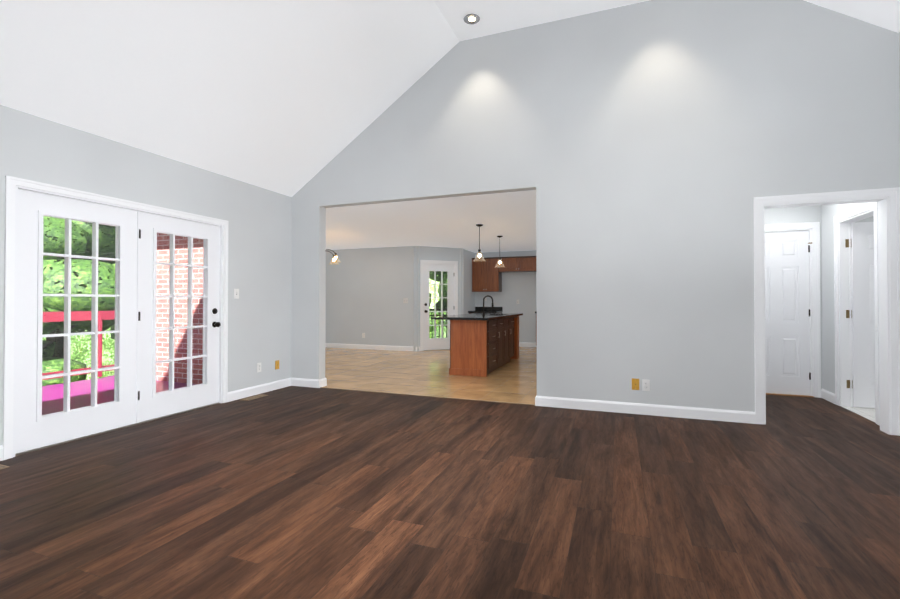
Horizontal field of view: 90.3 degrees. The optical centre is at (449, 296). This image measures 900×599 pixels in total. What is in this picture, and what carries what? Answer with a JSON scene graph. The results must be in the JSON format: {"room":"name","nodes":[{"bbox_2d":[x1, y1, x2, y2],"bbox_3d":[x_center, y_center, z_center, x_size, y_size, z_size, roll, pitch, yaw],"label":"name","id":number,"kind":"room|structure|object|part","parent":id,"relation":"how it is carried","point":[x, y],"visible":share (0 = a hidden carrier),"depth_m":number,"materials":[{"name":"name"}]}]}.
{"room":"empty living room","nodes":[
{"label":"empty living room","id":0,"kind":"room"},
{"bbox_2d":[0,105,291,444],"bbox_3d":[-3.395,-0.104,3.199,0.160,2.600,6.420,0,-1,21],"label":"wall","id":1,"kind":"structure","parent":0,"point":[46,151],"depth_m":4.96,"materials":[{"name":"paint"}]},
{"bbox_2d":[0,445,2,460],"bbox_3d":[-3.831,1.127,1.777,0.015,0.110,3.192,0,-1,21],"label":"baseboard","id":2,"kind":"structure","parent":1,"relation":"attached to","point":[1,446],"depth_m":3.26,"materials":[{"name":"white wood"}]},
{"bbox_2d":[3,175,227,459],"bbox_3d":[-2.996,0.164,4.249,0.246,2.093,2.002,0,-1,21],"label":"french door","id":3,"kind":"structure","parent":1,"relation":"in","point":[28,426],"depth_m":4.01,"materials":[{"name":"white wood"}]},
{"bbox_2d":[234,289,238,298],"bbox_3d":[-2.517,-0.035,5.283,0.016,0.116,0.072,0,-1,21],"label":"light switch","id":4,"kind":"object","parent":1,"relation":"attached to","point":[236,293],"visible":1,"depth_m":5.28,"materials":[{"name":"white plastic"}]},
{"bbox_2d":[257,363,260,371],"bbox_3d":[-2.393,0.889,5.612,0.009,0.116,0.072,0,-1,21],"label":"outlet","id":5,"kind":"object","parent":1,"relation":"attached to","point":[258,367],"visible":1,"depth_m":5.61,"materials":[{"name":"white plastic"}]},
{"bbox_2d":[228,378,290,401],"bbox_3d":[-2.373,1.164,5.654,0.015,0.110,1.082,0,-1,21],"label":"baseboard","id":6,"kind":"structure","parent":1,"relation":"attached to","point":[254,390],"depth_m":5.58,"materials":[{"name":"white wood"}]},
{"bbox_2d":[275,360,278,369],"bbox_3d":[-2.281,0.901,5.912,0.008,0.116,0.072,0,-1,21],"label":"outlet","id":7,"kind":"object","parent":1,"relation":"attached to","point":[277,364],"visible":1,"depth_m":5.91,"materials":[{"name":"orange plastic"}]},
{"bbox_2d":[325,246,536,350],"bbox_3d":[0.192,-0.052,8.730,8.240,2.600,6.460,0,-1,21],"label":"wall","id":8,"kind":"structure","parent":0,"point":[367,290],"depth_m":10.86,"materials":[{"name":"paint"}]},
{"bbox_2d":[325,342,535,350],"bbox_3d":[-0.442,1.217,11.224,5.010,0.110,1.935,0,-1,21],"label":"baseboard","id":9,"kind":"structure","parent":8,"relation":"attached to","point":[387,347],"depth_m":10.82,"materials":[{"name":"white wood"}]},
{"bbox_2d":[429,309,446,337],"bbox_3d":[-0.663,0.865,11.482,2.366,1.140,1.680,0,-1,-24],"label":"porch","id":10,"kind":"object","parent":8,"relation":"attached to","point":[439,322],"depth_m":12.47,"materials":[{"name":"grey"}]},
{"bbox_2d":[420,260,457,350],"bbox_3d":[-0.283,0.209,10.642,0.960,2.124,0.236,0,-1,-24],"label":"kitchen door","id":11,"kind":"structure","parent":8,"relation":"in","point":[427,343],"depth_m":10.59,"materials":[{"name":"white wood"}]},
{"bbox_2d":[472,257,487,291],"bbox_3d":[0.815,-0.559,11.624,0.412,0.870,0.326,0,-1,21],"label":"upper cabinet","id":12,"kind":"object","parent":8,"relation":"attached to","point":[487,275],"depth_m":11.47,"materials":[{"name":"brown wood"}]},
{"bbox_2d":[476,308,502,311],"bbox_3d":[2.182,0.313,11.264,3.240,0.100,0.022,0,-1,21],"label":"backsplash","id":13,"kind":"structure","parent":8,"relation":"attached to","point":[477,309],"depth_m":11.64,"materials":[{"name":"black stone"}]},
{"bbox_2d":[488,257,503,291],"bbox_3d":[1.094,-0.560,11.519,0.412,0.870,0.326,0,-1,21],"label":"upper cabinet","id":14,"kind":"object","parent":8,"relation":"attached to","point":[494,274],"depth_m":11.35,"materials":[{"name":"brown wood"}]},
{"bbox_2d":[500,256,519,271],"bbox_3d":[1.544,-0.812,11.352,0.540,0.370,0.326,0,-1,21],"label":"upper cabinet","id":15,"kind":"object","parent":8,"relation":"attached to","point":[511,264],"depth_m":11.19,"materials":[{"name":"brown wood"}]},
{"bbox_2d":[520,256,535,271],"bbox_3d":[1.942,-0.813,11.203,0.539,0.370,0.326,0,-1,21],"label":"upper cabinet","id":16,"kind":"object","parent":8,"relation":"attached to","point":[527,263],"depth_m":11.04,"materials":[{"name":"brown wood"}]},
{"bbox_2d":[326,190,535,252],"bbox_3d":[0.783,-1.273,8.595,9.450,0.160,6.320,0,-1,21],"label":"ceiling","id":17,"kind":"structure","parent":0,"point":[452,222],"depth_m":7.37,"materials":[{"name":"paint"}]},
{"bbox_2d":[326,249,339,264],"bbox_3d":[-2.617,-0.932,8.990,0.948,0.514,0.973,0,-1,21],"label":"dining chandelier","id":18,"kind":"object","parent":17,"relation":"hanging from","point":[334,257],"visible":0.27,"depth_m":8.90,"materials":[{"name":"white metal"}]},
{"bbox_2d":[473,224,484,261],"bbox_3d":[0.493,-0.896,7.493,0.224,0.615,0.224,0,-1,21],"label":"pendant light","id":19,"kind":"object","parent":17,"relation":"hanging from","point":[479,249],"visible":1,"depth_m":7.48,"materials":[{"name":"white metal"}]},
{"bbox_2d":[496,236,503,266],"bbox_3d":[0.979,-0.884,8.784,0.224,0.615,0.224,0,-1,21],"label":"pendant light","id":20,"kind":"object","parent":17,"relation":"hanging from","point":[499,257],"visible":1,"depth_m":8.76,"materials":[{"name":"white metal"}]},
{"bbox_2d":[0,347,899,598],"bbox_3d":[0.602,1.262,5.134,11.530,0.104,12.880,0,-1,21],"label":"floor","id":21,"kind":"structure","parent":0,"point":[294,492],"depth_m":2.61,"materials":[{"name":"brown wood"}]},
{"bbox_2d":[240,394,267,400],"bbox_3d":[-2.357,1.213,5.393,0.124,0.007,0.324,0,-1,21],"label":"floor vent","id":22,"kind":"object","parent":21,"relation":"in","point":[254,397],"visible":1,"depth_m":5.37,"materials":[{"name":"brown metal"}]},
{"bbox_2d":[320,387,534,404],"bbox_3d":[-0.392,1.215,5.505,2.910,0.005,0.026,0,-1,21],"label":"transition piece","id":23,"kind":"object","parent":21,"relation":"on","point":[430,396],"visible":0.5,"depth_m":5.43,"materials":[{"name":"brown wood"}]},
{"bbox_2d":[447,315,520,376],"bbox_3d":[0.725,0.808,8.103,0.661,0.870,2.464,0,-1,21],"label":"kitchen island","id":24,"kind":"object","parent":21,"relation":"on","point":[483,344],"depth_m":7.02,"materials":[{"name":"brown wood"}]},
{"bbox_2d":[431,312,502,318],"bbox_3d":[0.413,0.354,8.206,0.540,0.040,2.640,0,-1,21],"label":"island countertop","id":25,"kind":"structure","parent":24,"relation":"on","point":[450,316],"depth_m":7.31,"materials":[{"name":"black stone"}]},
{"bbox_2d":[482,295,493,314],"bbox_3d":[0.687,0.155,8.200,0.220,0.358,0.101,0,-1,21],"label":"faucet","id":26,"kind":"object","parent":25,"relation":"on","point":[483,313],"depth_m":8.22,"materials":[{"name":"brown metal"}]},
{"bbox_2d":[467,313,510,318],"bbox_3d":[0.853,0.352,8.040,0.400,0.040,2.640,0,-1,21],"label":"island countertop","id":27,"kind":"structure","parent":24,"relation":"on","point":[504,316],"depth_m":7.31,"materials":[{"name":"black stone"}]},
{"bbox_2d":[536,312,536,348],"bbox_3d":[2.412,0.834,10.866,0.556,0.870,0.596,0,-1,21],"label":"base cabinet","id":28,"kind":"object","parent":21,"relation":"on","point":[536,312],"depth_m":10.68,"materials":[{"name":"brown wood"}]},
{"bbox_2d":[0,0,899,196],"bbox_3d":[-0.253,-2.271,2.113,6.820,1.928,6.560,0,-1,21],"label":"ceiling","id":29,"kind":"structure","parent":0,"point":[290,98],"depth_m":4.14,"materials":[{"name":"paint"}]},
{"bbox_2d":[464,14,479,23],"bbox_3d":[0.239,-3.042,4.906,0.182,0.010,0.182,0,-1,21],"label":"recessed light","id":30,"kind":"object","parent":29,"relation":"in","point":[471,18],"visible":1,"depth_m":4.90,"materials":[{"name":"silver metal"}]},
{"bbox_2d":[291,0,899,411],"bbox_3d":[0.886,-0.916,5.101,6.800,4.260,0.140,0,-1,21],"label":"wall","id":31,"kind":"structure","parent":0,"point":[649,150],"depth_m":4.62,"materials":[{"name":"paint"}]},
{"bbox_2d":[291,377,321,387],"bbox_3d":[-1.953,1.168,6.077,0.445,0.110,0.035,0,-1,21],"label":"baseboard","id":32,"kind":"structure","parent":31,"relation":"attached to","point":[315,383],"depth_m":6.05,"materials":[{"name":"white wood"}]},
{"bbox_2d":[632,378,638,389],"bbox_3d":[1.915,0.904,4.618,0.072,0.116,0.008,0,-1,21],"label":"outlet","id":33,"kind":"object","parent":31,"relation":"attached to","point":[635,384],"visible":1,"depth_m":4.62,"materials":[{"name":"orange"}]},
{"bbox_2d":[535,395,754,423],"bbox_3d":[1.925,1.154,4.619,2.080,0.110,0.035,0,-1,21],"label":"baseboard","id":34,"kind":"structure","parent":31,"relation":"attached to","point":[671,411],"depth_m":4.56,"materials":[{"name":"white wood"}]},
{"bbox_2d":[642,379,649,390],"bbox_3d":[2.008,0.909,4.582,0.072,0.116,0.009,0,-1,21],"label":"outlet","id":35,"kind":"object","parent":31,"relation":"attached to","point":[645,385],"visible":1,"depth_m":4.58,"materials":[{"name":"white plastic"}]},
{"bbox_2d":[754,187,899,435],"bbox_3d":[3.427,0.130,4.136,1.079,2.150,0.172,0,-1,21],"label":"trim","id":36,"kind":"structure","parent":31,"relation":"attached to","point":[887,200],"depth_m":3.98,"materials":[{"name":"white wood"}]},
{"bbox_2d":[764,205,821,388],"bbox_3d":[4.072,-0.081,5.626,1.210,2.600,0.140,0,-1,21],"label":"wall","id":37,"kind":"structure","parent":0,"point":[801,214],"depth_m":5.48,"materials":[{"name":"paint"}]},
{"bbox_2d":[765,222,820,397],"bbox_3d":[4.059,0.159,5.602,0.900,2.120,0.192,0,-1,21],"label":"hall door","id":38,"kind":"structure","parent":37,"relation":"in","point":[792,322],"depth_m":5.52,"materials":[{"name":"white wood"}]},
{"bbox_2d":[821,32,899,393],"bbox_3d":[3.158,-0.569,1.679,0.140,3.500,8.180,0,-1,21],"label":"wall","id":39,"kind":"structure","parent":0,"point":[829,213],"depth_m":5.21,"materials":[{"name":"paint"}]},
{"bbox_2d":[821,389,879,425],"bbox_3d":[3.722,1.157,4.881,1.070,0.110,1.480,0,-1,21],"label":"baseboard","id":40,"kind":"structure","parent":39,"relation":"attached to","point":[827,395],"depth_m":5.20,"materials":[{"name":"white wood"}]},
{"bbox_2d":[834,202,879,424],"bbox_3d":[4.579,0.148,4.472,0.861,2.120,0.900,0,-1,21],"label":"bathroom door","id":41,"kind":"structure","parent":39,"relation":"in","point":[856,304],"depth_m":4.87,"materials":[{"name":"white wood"}]},
{"bbox_2d":[855,216,873,222],"bbox_3d":[5.688,-0.081,5.660,2.070,2.600,0.140,0,-1,21],"label":"wall","id":42,"kind":"structure","parent":0,"point":[870,219],"depth_m":5.71,"materials":[{"name":"paint"}]},
{"label":"outside","id":43,"kind":"structure","parent":0,"visible":0},
{"bbox_2d":[42,271,438,379],"bbox_3d":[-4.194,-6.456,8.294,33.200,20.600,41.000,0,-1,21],"label":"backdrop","id":44,"kind":"structure","parent":43,"point":[107,345],"depth_m":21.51,"materials":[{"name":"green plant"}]},
{"bbox_3d":[-4.276,3.939,7.691,35.000,0.200,42.000,0,-1,21],"label":"ground","id":45,"kind":"structure","parent":43,"visible":0},
{"bbox_2d":[42,277,86,385],"bbox_3d":[-8.665,1.433,8.617,2.683,4.830,2.427,0,-1,21],"label":"tree","id":46,"kind":"object","parent":45,"relation":"on","point":[52,367],"depth_m":8.78,"materials":[{"name":"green plant"}]},
{"bbox_2d":[43,216,114,357],"bbox_3d":[-9.431,-0.890,9.841,5.740,9.498,5.419,0,-1,21],"label":"tree","id":47,"kind":"object","parent":45,"relation":"on","point":[103,266],"depth_m":8.92,"materials":[{"name":"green plant"}]},
{"bbox_2d":[46,261,114,360],"bbox_3d":[-12.245,-3.120,13.554,6.970,14.029,8.248,0,-1,21],"label":"tree","id":48,"kind":"object","parent":45,"relation":"on","point":[49,339],"depth_m":13.63,"materials":[{"name":"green plant"}]},
{"bbox_2d":[98,266,114,338],"bbox_3d":[-7.512,1.532,11.640,2.764,4.689,3.381,0,-1,21],"label":"tree","id":49,"kind":"object","parent":45,"relation":"on","point":[112,334],"depth_m":11.41,"materials":[{"name":"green plant"}]},
{"bbox_2d":[42,311,196,414],"bbox_3d":[-4.269,2.009,6.211,3.390,3.630,8.800,0,-1,21],"label":"deck","id":50,"kind":"object","parent":45,"relation":"on","point":[78,317],"depth_m":6.45,"materials":[{"name":"paint"}]},
{"bbox_3d":[-4.266,0.745,6.222,3.365,1.100,8.800,0,-1,21],"label":"railing","id":51,"kind":"part","parent":50,"relation":"part of","materials":[{"name":"wood"}]},
{"bbox_2d":[156,233,202,383],"bbox_3d":[-3.516,1.096,3.234,0.100,5.400,6.420,0,-1,21],"label":"brick wall","id":52,"kind":"structure","parent":45,"relation":"on","point":[164,258],"depth_m":4.74,"materials":[{"name":"red brick"}]},
{"bbox_2d":[429,271,446,299],"bbox_3d":[0.096,-1.458,17.340,6.248,10.778,5.848,0,-1,21],"label":"tree","id":53,"kind":"object","parent":45,"relation":"on","point":[431,273],"depth_m":17.09,"materials":[{"name":"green plant"}]},
{"bbox_2d":[429,293,446,337],"bbox_3d":[-0.675,1.821,16.215,3.230,4.197,2.789,0,-1,21],"label":"tree","id":54,"kind":"object","parent":45,"relation":"on","point":[444,313],"depth_m":14.97,"materials":[{"name":"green plant"}]}
]}

